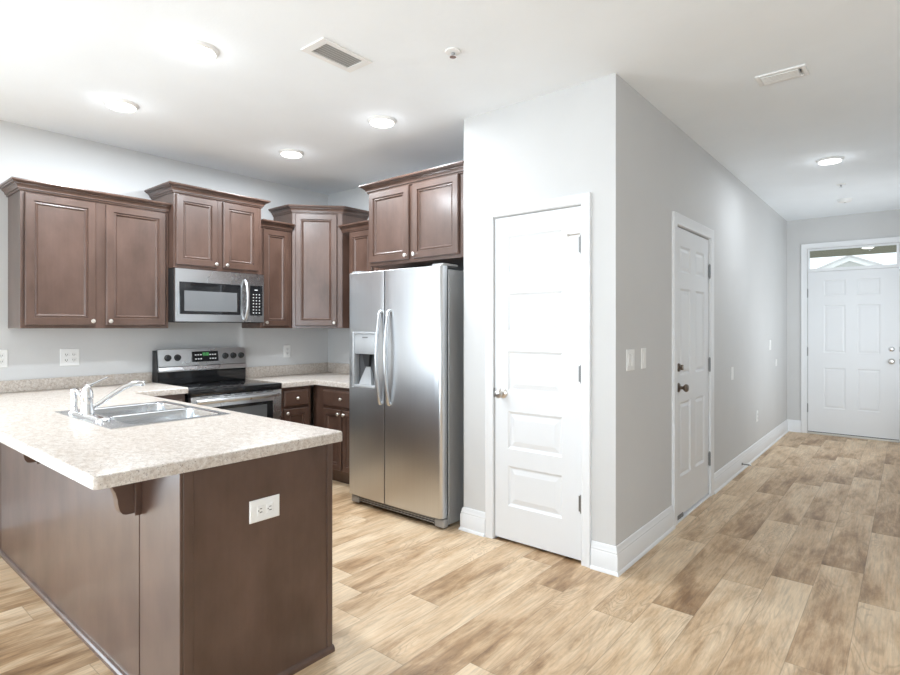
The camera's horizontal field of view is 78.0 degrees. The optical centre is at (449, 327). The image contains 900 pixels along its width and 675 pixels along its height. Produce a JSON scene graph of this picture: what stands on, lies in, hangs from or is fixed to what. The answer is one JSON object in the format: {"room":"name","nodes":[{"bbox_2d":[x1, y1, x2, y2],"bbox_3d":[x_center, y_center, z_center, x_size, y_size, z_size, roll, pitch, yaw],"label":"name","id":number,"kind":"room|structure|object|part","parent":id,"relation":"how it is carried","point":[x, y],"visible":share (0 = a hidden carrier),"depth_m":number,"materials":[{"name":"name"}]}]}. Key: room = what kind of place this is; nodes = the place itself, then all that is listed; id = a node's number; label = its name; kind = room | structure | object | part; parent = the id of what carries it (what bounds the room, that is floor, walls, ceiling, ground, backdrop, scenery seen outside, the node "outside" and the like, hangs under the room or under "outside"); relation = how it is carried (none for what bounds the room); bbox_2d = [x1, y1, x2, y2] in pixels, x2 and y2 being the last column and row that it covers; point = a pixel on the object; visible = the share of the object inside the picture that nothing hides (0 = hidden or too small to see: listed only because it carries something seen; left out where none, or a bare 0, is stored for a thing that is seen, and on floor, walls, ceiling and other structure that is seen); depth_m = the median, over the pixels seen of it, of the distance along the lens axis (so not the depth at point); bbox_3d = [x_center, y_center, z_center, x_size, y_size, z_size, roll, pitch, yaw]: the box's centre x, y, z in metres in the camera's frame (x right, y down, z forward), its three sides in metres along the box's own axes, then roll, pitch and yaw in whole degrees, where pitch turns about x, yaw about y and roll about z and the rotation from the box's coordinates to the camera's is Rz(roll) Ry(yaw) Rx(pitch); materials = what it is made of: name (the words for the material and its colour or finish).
{"room":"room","nodes":[
{"label":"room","id":0,"kind":"room"},
{"bbox_2d":[0,120,327,425],"bbox_3d":[-3.932,-0.022,2.718,0.120,2.743,8.411,0,0,40],"label":"wall","id":1,"kind":"structure","parent":0,"point":[26,152],"depth_m":4.26,"materials":[{"name":"paint"}]},
{"bbox_2d":[0,349,7,367],"bbox_3d":[-3.028,0.207,3.709,0.008,0.120,0.122,0,0,40],"label":"outlet","id":2,"kind":"object","parent":1,"relation":"attached to","point":[3,353],"visible":1,"depth_m":3.74,"materials":[{"name":"white plastic"}]},
{"bbox_2d":[60,348,79,365],"bbox_3d":[-2.759,0.214,4.033,0.008,0.125,0.122,0,0,40],"label":"outlet","id":3,"kind":"object","parent":1,"relation":"attached to","point":[68,357],"visible":1,"depth_m":4.03,"materials":[{"name":"white plastic"}]},
{"bbox_2d":[0,372,151,392],"bbox_3d":[-2.816,0.397,3.953,0.019,0.080,1.316,0,0,40],"label":"backsplash","id":4,"kind":"structure","parent":1,"relation":"attached to","point":[113,379],"depth_m":4.01,"materials":[{"name":"stone"}]},
{"bbox_2d":[0,177,171,327],"bbox_3d":[-2.575,-0.472,3.974,0.362,0.953,0.981,0,0,40],"label":"upper cabinet","id":5,"kind":"object","parent":1,"relation":"attached to","point":[78,257],"visible":1,"depth_m":3.82,"materials":[{"name":"brown wood"}]},
{"bbox_3d":[-2.606,-0.445,3.728,0.020,0.855,0.405,0,0,40],"label":"door","id":6,"kind":"part","parent":5,"relation":"part of","materials":[{"name":"brown wood"}]},
{"bbox_3d":[-2.575,-0.916,3.974,0.362,0.066,0.981,0,0,40],"label":"crown molding","id":7,"kind":"part","parent":5,"relation":"part of","materials":[{"name":"brown wood"}]},
{"bbox_3d":[-2.307,-0.445,4.090,0.020,0.855,0.409,0,0,40],"label":"door","id":8,"kind":"part","parent":5,"relation":"part of","materials":[{"name":"brown wood"}]},
{"bbox_2d":[144,181,270,274],"bbox_3d":[-1.993,-0.778,4.614,0.442,0.638,0.856,0,0,40],"label":"upper cabinet","id":9,"kind":"object","parent":1,"relation":"attached to","point":[209,229],"visible":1,"depth_m":4.44,"materials":[{"name":"brown wood"}]},
{"bbox_3d":[-1.981,-0.753,4.357,0.020,0.539,0.328,0,0,40],"label":"door","id":10,"kind":"part","parent":9,"relation":"part of","materials":[{"name":"brown wood"}]},
{"bbox_3d":[-1.993,-1.064,4.614,0.442,0.066,0.856,0,0,40],"label":"crown molding","id":11,"kind":"part","parent":9,"relation":"part of","materials":[{"name":"brown wood"}]},
{"bbox_2d":[168,268,263,322],"bbox_3d":[-1.978,-0.248,4.610,0.471,0.412,0.754,0,0,40],"label":"microwave","id":12,"kind":"object","parent":9,"relation":"attached to","point":[201,296],"visible":0.99,"depth_m":4.45,"materials":[{"name":"silver metal"}]},
{"bbox_3d":[-1.694,-0.231,4.632,0.063,0.347,0.026,0,0,40],"label":"handle","id":13,"kind":"part","parent":12,"relation":"part of","materials":[{"name":"silver metal"}]},
{"bbox_3d":[-1.653,-0.229,4.733,0.005,0.253,0.112,0,0,40],"label":"control panel","id":14,"kind":"part","parent":12,"relation":"part of","materials":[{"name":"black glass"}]},
{"bbox_3d":[-1.744,-0.753,4.643,0.020,0.539,0.318,0,0,40],"label":"door","id":15,"kind":"part","parent":9,"relation":"part of","materials":[{"name":"brown wood"}]},
{"bbox_2d":[242,219,294,327],"bbox_3d":[-1.660,-0.472,5.076,0.358,0.953,0.322,0,0,40],"label":"upper cabinet","id":16,"kind":"object","parent":1,"relation":"attached to","point":[275,235],"visible":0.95,"depth_m":4.99,"materials":[{"name":"brown wood"}]},
{"bbox_3d":[-1.562,-0.445,4.989,0.020,0.855,0.259,0,0,40],"label":"door","id":17,"kind":"part","parent":16,"relation":"part of","materials":[{"name":"brown wood"}]},
{"bbox_3d":[-1.544,-0.916,4.981,0.058,0.066,0.322,0,0,40],"label":"crown molding","id":18,"kind":"part","parent":16,"relation":"part of","materials":[{"name":"brown wood"}]},
{"bbox_2d":[284,345,290,356],"bbox_3d":[-1.594,0.229,5.440,0.008,0.122,0.078,0,0,40],"label":"outlet","id":19,"kind":"object","parent":1,"relation":"attached to","point":[287,348],"visible":1,"depth_m":5.44,"materials":[{"name":"white plastic"}]},
{"bbox_2d":[268,204,368,327],"bbox_3d":[-1.247,-0.562,5.338,0.667,1.133,0.704,0,0,40],"label":"upper cabinet","id":20,"kind":"object","parent":1,"relation":"attached to","point":[319,248],"visible":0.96,"depth_m":5.16,"materials":[{"name":"brown wood"}]},
{"bbox_3d":[-1.240,-0.535,5.154,0.376,1.035,0.020,0,0,-9],"label":"door","id":21,"kind":"part","parent":20,"relation":"part of","materials":[{"name":"brown wood"}]},
{"bbox_3d":[-1.235,-1.096,5.240,0.970,0.066,0.280,0,0,-7],"label":"crown molding","id":22,"kind":"part","parent":20,"relation":"part of","materials":[{"name":"brown wood"}]},
{"bbox_2d":[328,187,463,363],"bbox_3d":[0.049,-0.022,4.804,3.352,2.743,0.120,0,0,40],"label":"wall","id":23,"kind":"structure","parent":0,"point":[338,338],"depth_m":5.68,"materials":[{"name":"paint"}]},
{"bbox_2d":[246,362,348,377],"bbox_3d":[-1.094,0.414,5.030,1.298,0.100,0.987,0,0,40],"label":"backsplash","id":24,"kind":"structure","parent":23,"relation":"attached to","point":[279,370],"depth_m":5.49,"materials":[{"name":"stone"}]},
{"bbox_2d":[338,220,391,273],"bbox_3d":[-0.628,-0.472,5.045,0.773,0.953,0.358,0,0,40],"label":"upper cabinet","id":25,"kind":"object","parent":23,"relation":"attached to","point":[358,231],"visible":0.09,"depth_m":5.04,"materials":[{"name":"brown wood"}]},
{"bbox_3d":[-0.724,-0.916,4.929,0.773,0.066,0.058,0,0,40],"label":"crown molding","id":26,"kind":"part","parent":25,"relation":"part of","materials":[{"name":"brown wood"}]},
{"bbox_3d":[-0.803,-0.445,5.020,0.302,0.855,0.020,0,0,40],"label":"door","id":27,"kind":"part","parent":25,"relation":"part of","materials":[{"name":"brown wood"}]},
{"bbox_3d":[-0.548,-0.445,4.809,0.300,0.855,0.020,0,0,40],"label":"door","id":28,"kind":"part","parent":25,"relation":"part of","materials":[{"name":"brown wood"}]},
{"bbox_2d":[359,160,463,270],"bbox_3d":[-0.077,-0.800,4.334,1.045,0.638,0.758,0,0,40],"label":"upper cabinet","id":29,"kind":"object","parent":23,"relation":"attached to","point":[416,219],"visible":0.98,"depth_m":4.03,"materials":[{"name":"brown wood"}]},
{"bbox_3d":[-0.468,-0.780,4.228,0.430,0.546,0.020,0,0,40],"label":"door","id":30,"kind":"part","parent":29,"relation":"part of","materials":[{"name":"brown wood"}]},
{"bbox_3d":[-0.077,-1.086,4.334,1.044,0.066,0.758,0,0,40],"label":"crown molding","id":31,"kind":"part","parent":29,"relation":"part of","materials":[{"name":"brown wood"}]},
{"bbox_3d":[-0.106,-0.780,3.928,0.430,0.546,0.020,0,0,40],"label":"door","id":32,"kind":"part","parent":29,"relation":"part of","materials":[{"name":"brown wood"}]},
{"bbox_2d":[0,0,899,220],"bbox_3d":[0.273,-1.454,2.307,7.122,0.120,13.142,0,0,40],"label":"ceiling","id":33,"kind":"structure","parent":0,"point":[697,62],"depth_m":3.11,"materials":[{"name":"paint"}]},
{"bbox_2d":[103,98,138,111],"bbox_3d":[-2.047,-1.379,3.460,0.196,0.028,0.196,0,0,40],"label":"recessed light","id":34,"kind":"object","parent":33,"relation":"in","point":[118,104],"visible":1,"depth_m":3.42,"materials":[{"name":"white plastic"}]},
{"bbox_2d":[106,102,135,111],"bbox_3d":[-2.047,-1.370,3.460,0.158,0.009,0.158,0,0,40],"label":"diffuser","id":35,"kind":"object","parent":34,"relation":"attached to","point":[118,106],"depth_m":3.44,"materials":[{"name":"white plastic"}]},
{"bbox_2d":[177,39,219,60],"bbox_3d":[-1.260,-1.379,2.782,0.196,0.028,0.196,0,0,40],"label":"recessed light","id":36,"kind":"object","parent":33,"relation":"in","point":[198,50],"visible":1,"depth_m":2.75,"materials":[{"name":"white plastic"}]},
{"bbox_2d":[181,45,215,60],"bbox_3d":[-1.260,-1.370,2.782,0.158,0.009,0.158,0,0,40],"label":"diffuser","id":37,"kind":"object","parent":36,"relation":"attached to","point":[196,52],"depth_m":2.76,"materials":[{"name":"white plastic"}]},
{"bbox_2d":[279,149,303,157],"bbox_3d":[-1.261,-1.379,4.418,0.196,0.028,0.196,0,0,40],"label":"recessed light","id":38,"kind":"object","parent":33,"relation":"in","point":[289,153],"visible":1,"depth_m":4.37,"materials":[{"name":"white plastic"}]},
{"bbox_2d":[281,152,301,157],"bbox_3d":[-1.261,-1.370,4.418,0.158,0.009,0.158,0,0,40],"label":"diffuser","id":39,"kind":"object","parent":38,"relation":"attached to","point":[286,154],"depth_m":4.39,"materials":[{"name":"white plastic"}]},
{"bbox_2d":[301,37,371,72],"bbox_3d":[-0.576,-1.390,2.840,0.180,0.008,0.316,0,0,40],"label":"ceiling vent","id":40,"kind":"object","parent":33,"relation":"in","point":[324,49],"visible":1,"depth_m":2.83,"materials":[{"name":"white plastic"}]},
{"bbox_2d":[367,115,396,127],"bbox_3d":[-0.458,-1.379,3.735,0.196,0.028,0.196,0,0,40],"label":"recessed light","id":41,"kind":"object","parent":33,"relation":"in","point":[380,121],"visible":1,"depth_m":3.69,"materials":[{"name":"white plastic"}]},
{"bbox_2d":[370,119,393,127],"bbox_3d":[-0.458,-1.370,3.735,0.158,0.009,0.158,0,0,40],"label":"diffuser","id":42,"kind":"object","parent":41,"relation":"attached to","point":[380,123],"depth_m":3.72,"materials":[{"name":"white plastic"}]},
{"bbox_2d":[445,47,460,58],"bbox_3d":[0.015,-1.378,2.797,0.080,0.030,0.080,0,0,40],"label":"sprinkler head","id":43,"kind":"object","parent":33,"relation":"attached to","point":[452,52],"visible":1,"depth_m":2.79},
{"bbox_2d":[754,64,808,86],"bbox_3d":[1.829,-1.387,3.063,0.240,0.014,0.148,0,0,40],"label":"ceiling vent","id":44,"kind":"object","parent":33,"relation":"in","point":[793,72],"visible":1,"depth_m":3.05,"materials":[{"name":"white plastic"}]},
{"bbox_2d":[816,156,843,164],"bbox_3d":[3.148,-1.379,4.603,0.196,0.028,0.196,0,0,40],"label":"recessed light","id":45,"kind":"object","parent":33,"relation":"in","point":[832,159],"visible":1,"depth_m":4.56,"materials":[{"name":"white plastic"}]},
{"bbox_2d":[819,159,840,164],"bbox_3d":[3.148,-1.370,4.603,0.158,0.009,0.158,0,0,40],"label":"diffuser","id":46,"kind":"object","parent":45,"relation":"attached to","point":[821,161],"depth_m":4.58,"materials":[{"name":"white plastic"}]},
{"bbox_2d":[837,198,852,202],"bbox_3d":[4.278,-1.373,6.015,0.136,0.041,0.136,0,0,40],"label":"smoke detector","id":47,"kind":"object","parent":33,"relation":"attached to","point":[842,200],"visible":1,"depth_m":5.97,"materials":[{"name":"white plastic"}]},
{"bbox_2d":[0,431,899,674],"bbox_3d":[0.267,1.399,2.299,7.122,0.100,13.122,0,0,40],"label":"floor","id":48,"kind":"structure","parent":0,"point":[792,567],"depth_m":2.82,"materials":[{"name":"wood"}]},
{"bbox_2d":[0,442,334,674],"bbox_3d":[-1.771,0.915,2.993,2.852,0.869,0.689,0,0,40],"label":"base cabinet","id":49,"kind":"object","parent":48,"relation":"on","point":[184,585],"visible":0.61,"depth_m":2.12,"materials":[{"name":"brown wood"}]},
{"bbox_3d":[-2.880,0.915,3.489,0.493,0.869,0.011,0,0,40],"label":"panel","id":50,"kind":"part","parent":49,"relation":"part of","materials":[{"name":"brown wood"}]},
{"bbox_2d":[21,453,39,463],"bbox_3d":[-2.127,0.581,2.745,0.060,0.201,0.174,0,0,40],"label":"corbel","id":51,"kind":"object","parent":49,"relation":"attached to","point":[24,457],"visible":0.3,"depth_m":2.76,"materials":[{"name":"brown wood"}]},
{"bbox_3d":[-1.911,0.915,2.687,1.995,0.869,0.011,0,0,40],"label":"panel","id":52,"kind":"part","parent":49,"relation":"part of","materials":[{"name":"brown wood"}]},
{"bbox_2d":[110,481,141,515],"bbox_3d":[-1.203,0.581,1.979,0.060,0.201,0.174,0,0,40],"label":"corbel","id":53,"kind":"object","parent":49,"relation":"attached to","point":[127,498],"visible":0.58,"depth_m":2.00,"materials":[{"name":"brown wood"}]},
{"bbox_3d":[-1.155,0.581,2.037,0.060,0.201,0.023,0,0,40],"label":"mounting plate","id":54,"kind":"part","parent":53,"relation":"part of","materials":[{"name":"brown wood"}]},
{"bbox_3d":[-1.014,0.915,1.944,0.319,0.869,0.011,0,0,40],"label":"panel","id":55,"kind":"part","parent":49,"relation":"part of","materials":[{"name":"brown wood"}]},
{"bbox_3d":[-1.781,1.336,2.974,2.843,0.026,0.647,0,0,40],"label":"trim","id":56,"kind":"part","parent":49,"relation":"part of","materials":[{"name":"brown wood"}]},
{"bbox_2d":[0,372,341,489],"bbox_3d":[-1.724,0.418,3.049,2.855,0.122,1.316,0,0,40],"label":"countertop","id":57,"kind":"structure","parent":49,"relation":"on","point":[96,457],"depth_m":2.25,"materials":[{"name":"stone"}]},
{"bbox_2d":[72,377,144,421],"bbox_3d":[-1.662,0.338,2.773,0.378,0.189,0.294,0,0,40],"label":"faucet","id":58,"kind":"object","parent":57,"relation":"on","point":[86,411],"visible":1,"depth_m":2.71,"materials":[{"name":"silver metal"}]},
{"bbox_3d":[-1.736,0.425,2.684,0.378,0.016,0.062,0,0,40],"label":"deck plate","id":59,"kind":"part","parent":58,"relation":"part of","materials":[{"name":"silver metal"}]},
{"bbox_3d":[-1.748,0.271,2.749,0.022,0.053,0.094,0,0,40],"label":"lever","id":60,"kind":"part","parent":58,"relation":"part of","materials":[{"name":"silver metal"}]},
{"bbox_3d":[-1.679,0.337,2.817,0.030,0.131,0.248,0,0,42],"label":"spout","id":61,"kind":"part","parent":58,"relation":"part of","materials":[{"name":"silver metal"}]},
{"bbox_2d":[55,401,230,428],"bbox_3d":[-1.575,0.525,2.837,0.765,0.184,0.549,0,0,40],"label":"sink","id":62,"kind":"object","parent":57,"relation":"in","point":[154,413],"visible":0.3,"depth_m":2.89,"materials":[{"name":"metal"}]},
{"bbox_2d":[68,388,80,413],"bbox_3d":[-1.891,0.369,2.807,0.098,0.128,0.052,0,0,40],"label":"sprayer","id":63,"kind":"object","parent":62,"relation":"on","point":[74,392],"visible":0.89,"depth_m":2.81,"materials":[{"name":"silver metal"}]},
{"bbox_3d":[-1.692,0.529,2.979,0.322,0.176,0.417,0,0,40],"label":"bowl","id":64,"kind":"part","parent":62,"relation":"part of","materials":[{"name":"metal"}]},
{"bbox_3d":[-1.413,0.529,2.749,0.322,0.176,0.417,0,0,40],"label":"bowl","id":65,"kind":"part","parent":62,"relation":"part of","materials":[{"name":"metal"}]},
{"bbox_3d":[-0.704,0.915,2.078,0.013,0.869,0.589,0,0,40],"label":"panel","id":66,"kind":"part","parent":49,"relation":"part of","materials":[{"name":"brown wood"}]},
{"bbox_2d":[249,494,278,523],"bbox_3d":[-0.691,0.677,2.076,0.008,0.082,0.125,0,0,40],"label":"outlet","id":67,"kind":"object","parent":49,"relation":"attached to","point":[265,508],"visible":1,"depth_m":2.07,"materials":[{"name":"white plastic"}]},
{"bbox_2d":[257,505,263,515],"bbox_3d":[-0.702,0.677,2.059,0.002,0.034,0.028,0,0,40],"label":"socket","id":68,"kind":"object","parent":67,"relation":"attached to","point":[260,508],"depth_m":2.06,"materials":[{"name":"white plastic"}]},
{"bbox_2d":[267,502,272,512],"bbox_3d":[-0.677,0.677,2.089,0.002,0.034,0.028,0,0,40],"label":"socket","id":69,"kind":"object","parent":67,"relation":"attached to","point":[269,504],"depth_m":2.09,"materials":[{"name":"white plastic"}]},
{"bbox_3d":[-0.505,0.915,2.314,0.016,0.869,0.027,0,0,40],"label":"corner trim","id":70,"kind":"part","parent":49,"relation":"part of","materials":[{"name":"brown wood"}]},
{"bbox_2d":[154,394,184,401],"bbox_3d":[-2.289,0.915,4.087,0.651,0.869,0.415,0,0,40],"label":"base cabinet","id":71,"kind":"object","parent":48,"relation":"on","point":[177,397],"visible":0.02,"depth_m":4.01,"materials":[{"name":"brown wood"}]},
{"bbox_2d":[152,347,281,419],"bbox_3d":[-1.879,0.761,4.534,0.702,1.176,0.766,0,0,40],"label":"range","id":72,"kind":"object","parent":48,"relation":"on","point":[213,377],"visible":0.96,"depth_m":4.53,"materials":[{"name":"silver metal"}]},
{"bbox_3d":[-2.264,0.245,4.466,0.035,0.054,0.054,0,0,40],"label":"knob","id":73,"kind":"part","parent":72,"relation":"part of","materials":[{"name":"black plastic"}]},
{"bbox_3d":[-2.215,0.245,4.525,0.035,0.054,0.054,0,0,40],"label":"knob","id":74,"kind":"part","parent":72,"relation":"part of","materials":[{"name":"black plastic"}]},
{"bbox_3d":[-2.086,0.244,4.710,0.034,0.141,0.754,0,0,40],"label":"control panel","id":75,"kind":"part","parent":72,"relation":"part of","materials":[{"name":"silver metal"}]},
{"bbox_3d":[-1.954,0.245,4.841,0.035,0.054,0.054,0,0,40],"label":"knob","id":76,"kind":"part","parent":72,"relation":"part of","materials":[{"name":"black plastic"}]},
{"bbox_2d":[172,379,281,396],"bbox_3d":[-1.869,0.483,4.527,0.580,0.046,0.766,0,0,40],"label":"cooktop","id":77,"kind":"object","parent":72,"relation":"in","point":[196,387],"depth_m":4.44,"materials":[{"name":"black glass"}]},
{"bbox_3d":[-1.906,0.245,4.898,0.035,0.054,0.054,0,0,40],"label":"knob","id":78,"kind":"part","parent":72,"relation":"part of","materials":[{"name":"black plastic"}]},
{"bbox_3d":[-1.664,0.813,4.357,0.042,0.603,0.758,0,0,40],"label":"oven door","id":79,"kind":"part","parent":72,"relation":"part of","materials":[{"name":"silver metal"}]},
{"bbox_3d":[-1.629,0.549,4.328,0.054,0.034,0.694,0,0,40],"label":"handle","id":80,"kind":"part","parent":72,"relation":"part of","materials":[{"name":"silver metal"}]},
{"bbox_3d":[-1.859,0.245,4.955,0.035,0.054,0.054,0,0,40],"label":"knob","id":81,"kind":"part","parent":72,"relation":"part of","materials":[{"name":"black plastic"}]},
{"bbox_2d":[279,385,309,424],"bbox_3d":[-1.551,0.928,4.978,0.651,0.842,0.310,0,0,40],"label":"base cabinet","id":82,"kind":"object","parent":48,"relation":"on","point":[295,401],"visible":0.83,"depth_m":4.79,"materials":[{"name":"brown wood"}]},
{"bbox_3d":[-1.326,0.606,4.795,0.021,0.136,0.250,0,0,40],"label":"drawer","id":83,"kind":"part","parent":82,"relation":"part of","materials":[{"name":"brown wood"}]},
{"bbox_3d":[-1.326,0.957,4.795,0.020,0.524,0.250,0,0,40],"label":"door","id":84,"kind":"part","parent":82,"relation":"part of","materials":[{"name":"brown wood"}]},
{"bbox_2d":[314,385,348,483],"bbox_3d":[-0.775,0.928,4.976,0.738,0.842,0.651,0,0,40],"label":"base cabinet","id":85,"kind":"object","parent":48,"relation":"on","point":[331,404],"visible":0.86,"depth_m":4.78,"materials":[{"name":"brown wood"}]},
{"bbox_2d":[246,362,348,387],"bbox_3d":[-1.094,0.435,5.030,1.298,0.142,0.987,0,0,40],"label":"countertop","id":86,"kind":"structure","parent":85,"relation":"on","point":[324,374],"depth_m":5.28,"materials":[{"name":"stone"}]},
{"bbox_3d":[-1.017,0.962,4.801,0.247,0.515,0.020,0,0,40],"label":"door","id":87,"kind":"part","parent":85,"relation":"part of","materials":[{"name":"brown wood"}]},
{"bbox_3d":[-0.914,0.610,4.715,0.514,0.143,0.021,0,0,40],"label":"drawer","id":88,"kind":"part","parent":85,"relation":"part of","materials":[{"name":"brown wood"}]},
{"bbox_3d":[-0.811,0.962,4.631,0.247,0.515,0.020,0,0,40],"label":"door","id":89,"kind":"part","parent":85,"relation":"part of","materials":[{"name":"brown wood"}]},
{"bbox_2d":[349,263,463,527],"bbox_3d":[-0.182,0.459,4.252,0.940,1.780,0.882,0,0,40],"label":"refrigerator","id":90,"kind":"object","parent":48,"relation":"on","point":[406,325],"visible":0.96,"depth_m":3.85,"materials":[{"name":"silver metal"}]},
{"bbox_3d":[-0.623,0.123,4.167,0.226,0.149,0.052,0,0,40],"label":"control panel","id":91,"kind":"part","parent":90,"relation":"part of","materials":[{"name":"grey plastic"}]},
{"bbox_3d":[-0.608,0.428,4.162,0.398,1.686,0.072,0,0,40],"label":"door","id":92,"kind":"part","parent":90,"relation":"part of","materials":[{"name":"silver metal"}]},
{"bbox_3d":[-0.518,0.214,4.003,0.025,0.694,0.070,0,0,40],"label":"handle","id":93,"kind":"part","parent":90,"relation":"part of","materials":[{"name":"silver metal"}]},
{"bbox_3d":[-0.449,0.214,3.945,0.025,0.694,0.070,0,0,40],"label":"handle","id":94,"kind":"part","parent":90,"relation":"part of","materials":[{"name":"silver metal"}]},
{"bbox_3d":[-0.244,0.428,3.861,0.526,1.686,0.072,0,0,40],"label":"door","id":95,"kind":"part","parent":90,"relation":"part of","materials":[{"name":"silver metal"}]},
{"bbox_2d":[464,73,623,545],"bbox_3d":[0.535,-0.022,3.420,1.059,2.743,0.110,0,0,40],"label":"wall","id":96,"kind":"structure","parent":0,"point":[568,141],"depth_m":3.22,"materials":[{"name":"paint"}]},
{"bbox_2d":[458,507,484,536],"bbox_3d":[0.177,1.273,3.692,0.213,0.152,0.126,0,0,40],"label":"baseboard","id":97,"kind":"structure","parent":96,"relation":"attached to","point":[472,521],"depth_m":3.65,"materials":[{"name":"white wood"}]},
{"bbox_2d":[494,206,580,559],"bbox_3d":[0.510,0.317,3.351,0.615,2.028,0.104,0,0,40],"label":"door","id":98,"kind":"structure","parent":96,"relation":"in","point":[537,390],"depth_m":3.35,"materials":[{"name":"white wood"}]},
{"bbox_3d":[0.314,0.414,3.491,0.066,0.066,0.069,0,0,40],"label":"knob","id":99,"kind":"part","parent":98,"relation":"part of","materials":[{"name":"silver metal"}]},
{"bbox_2d":[485,192,590,567],"bbox_3d":[0.511,0.294,3.355,0.725,2.110,0.020,0,0,40],"label":"trim","id":100,"kind":"structure","parent":96,"relation":"attached to","point":[584,199],"depth_m":3.24,"materials":[{"name":"white wood"}]},
{"bbox_2d":[624,81,786,539],"bbox_3d":[2.637,-0.022,5.238,0.140,2.743,5.372,0,0,40],"label":"wall","id":101,"kind":"structure","parent":0,"point":[666,171],"depth_m":3.90,"materials":[{"name":"paint"}]},
{"bbox_2d":[626,349,634,370],"bbox_3d":[1.039,0.185,3.191,0.009,0.122,0.116,0,0,40],"label":"light switch","id":102,"kind":"object","parent":101,"relation":"attached to","point":[630,353],"visible":1,"depth_m":3.18,"materials":[{"name":"white plastic"}]},
{"bbox_2d":[590,505,674,576],"bbox_3d":[1.150,1.273,3.422,0.166,0.152,0.950,0,0,40],"label":"baseboard","id":103,"kind":"structure","parent":101,"relation":"attached to","point":[605,558],"depth_m":3.17,"materials":[{"name":"white wood"}]},
{"bbox_2d":[641,348,645,368],"bbox_3d":[1.169,0.185,3.349,0.009,0.122,0.074,0,0,40],"label":"light switch","id":104,"kind":"object","parent":101,"relation":"attached to","point":[643,350],"visible":1,"depth_m":3.33,"materials":[{"name":"white plastic"}]},
{"bbox_2d":[672,211,713,526],"bbox_3d":[1.820,0.281,4.126,0.020,2.136,0.986,0,0,40],"label":"trim","id":105,"kind":"structure","parent":101,"relation":"attached to","point":[678,219],"depth_m":3.85,"materials":[{"name":"white wood"}]},
{"bbox_2d":[677,227,710,523],"bbox_3d":[1.803,0.324,4.148,0.166,2.050,0.836,0,0,40],"label":"door","id":106,"kind":"structure","parent":101,"relation":"in","point":[693,266],"depth_m":4.10,"materials":[{"name":"white wood"}]},
{"bbox_3d":[1.617,0.417,3.848,0.069,0.066,0.066,0,0,40],"label":"knob","id":107,"kind":"part","parent":106,"relation":"part of","materials":[{"name":"brown metal"}]},
{"bbox_3d":[1.779,1.342,4.161,0.112,0.014,0.824,0,0,40],"label":"sill","id":108,"kind":"part","parent":106,"relation":"part of","materials":[{"name":"silver metal"}]},
{"bbox_2d":[731,367,733,379],"bbox_3d":[2.557,0.414,5.024,0.009,0.115,0.070,0,0,40],"label":"wall plate","id":109,"kind":"object","parent":101,"relation":"attached to","point":[732,368],"visible":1,"depth_m":5.01,"materials":[{"name":"white plastic"}]},
{"bbox_2d":[714,419,800,493],"bbox_3d":[3.327,1.273,5.838,0.158,0.152,3.568,0,0,40],"label":"baseboard","id":110,"kind":"structure","parent":101,"relation":"attached to","point":[723,476],"depth_m":5.57,"materials":[{"name":"white wood"}]},
{"bbox_2d":[787,209,899,431],"bbox_3d":[5.046,-0.022,6.821,1.770,2.743,0.140,0,0,40],"label":"wall","id":111,"kind":"structure","parent":0,"point":[880,224],"depth_m":7.14,"materials":[{"name":"paint"}]},
{"bbox_2d":[801,236,899,432],"bbox_3d":[4.928,0.138,6.815,1.056,2.422,0.020,0,0,40],"label":"trim","id":112,"kind":"structure","parent":111,"relation":"attached to","point":[804,247],"depth_m":7.12,"materials":[{"name":"white wood"}]},
{"bbox_2d":[807,267,899,442],"bbox_3d":[4.947,0.320,6.851,0.932,2.058,0.201,0,0,40],"label":"door","id":113,"kind":"structure","parent":111,"relation":"in","point":[853,349],"depth_m":6.81,"materials":[{"name":"white wood"}]},
{"bbox_3d":[4.966,1.338,6.862,0.912,0.022,0.160,0,0,40],"label":"sill","id":114,"kind":"part","parent":113,"relation":"part of","materials":[{"name":"wood"}]},
{"bbox_3d":[5.207,0.399,6.550,0.066,0.066,0.069,0,0,40],"label":"knob","id":115,"kind":"part","parent":113,"relation":"part of","materials":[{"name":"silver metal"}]},
{"bbox_2d":[808,243,898,271],"bbox_3d":[4.960,-0.857,6.854,0.912,0.288,0.080,0,0,40],"label":"window","id":116,"kind":"structure","parent":111,"relation":"in","point":[888,244],"depth_m":6.81,"materials":[{"name":"clear glass"}]},
{"bbox_3d":[5.089,-1.326,6.928,7.000,0.450,0.080,0,0,40],"label":"wall","id":117,"kind":"structure","parent":0,"visible":0},
{"bbox_2d":[810,244,899,257],"bbox_3d":[5.994,-1.281,8.021,7.000,0.140,2.898,0,0,40],"label":"ceiling","id":118,"kind":"structure","parent":117,"relation":"attached to","point":[891,248],"depth_m":8.82,"materials":[{"name":"white paint"}]},
{"label":"outside","id":119,"kind":"structure","parent":0,"visible":0},
{"bbox_2d":[899,364,899,438],"bbox_3d":[21.879,1.574,26.417,60.000,0.150,51.398,0,0,40],"label":"ground","id":120,"kind":"structure","parent":119,"point":[899,364],"depth_m":11.28,"materials":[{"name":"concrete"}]},
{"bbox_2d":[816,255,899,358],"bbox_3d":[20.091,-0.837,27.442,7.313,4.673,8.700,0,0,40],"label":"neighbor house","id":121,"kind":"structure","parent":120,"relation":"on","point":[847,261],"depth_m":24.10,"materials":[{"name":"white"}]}
]}

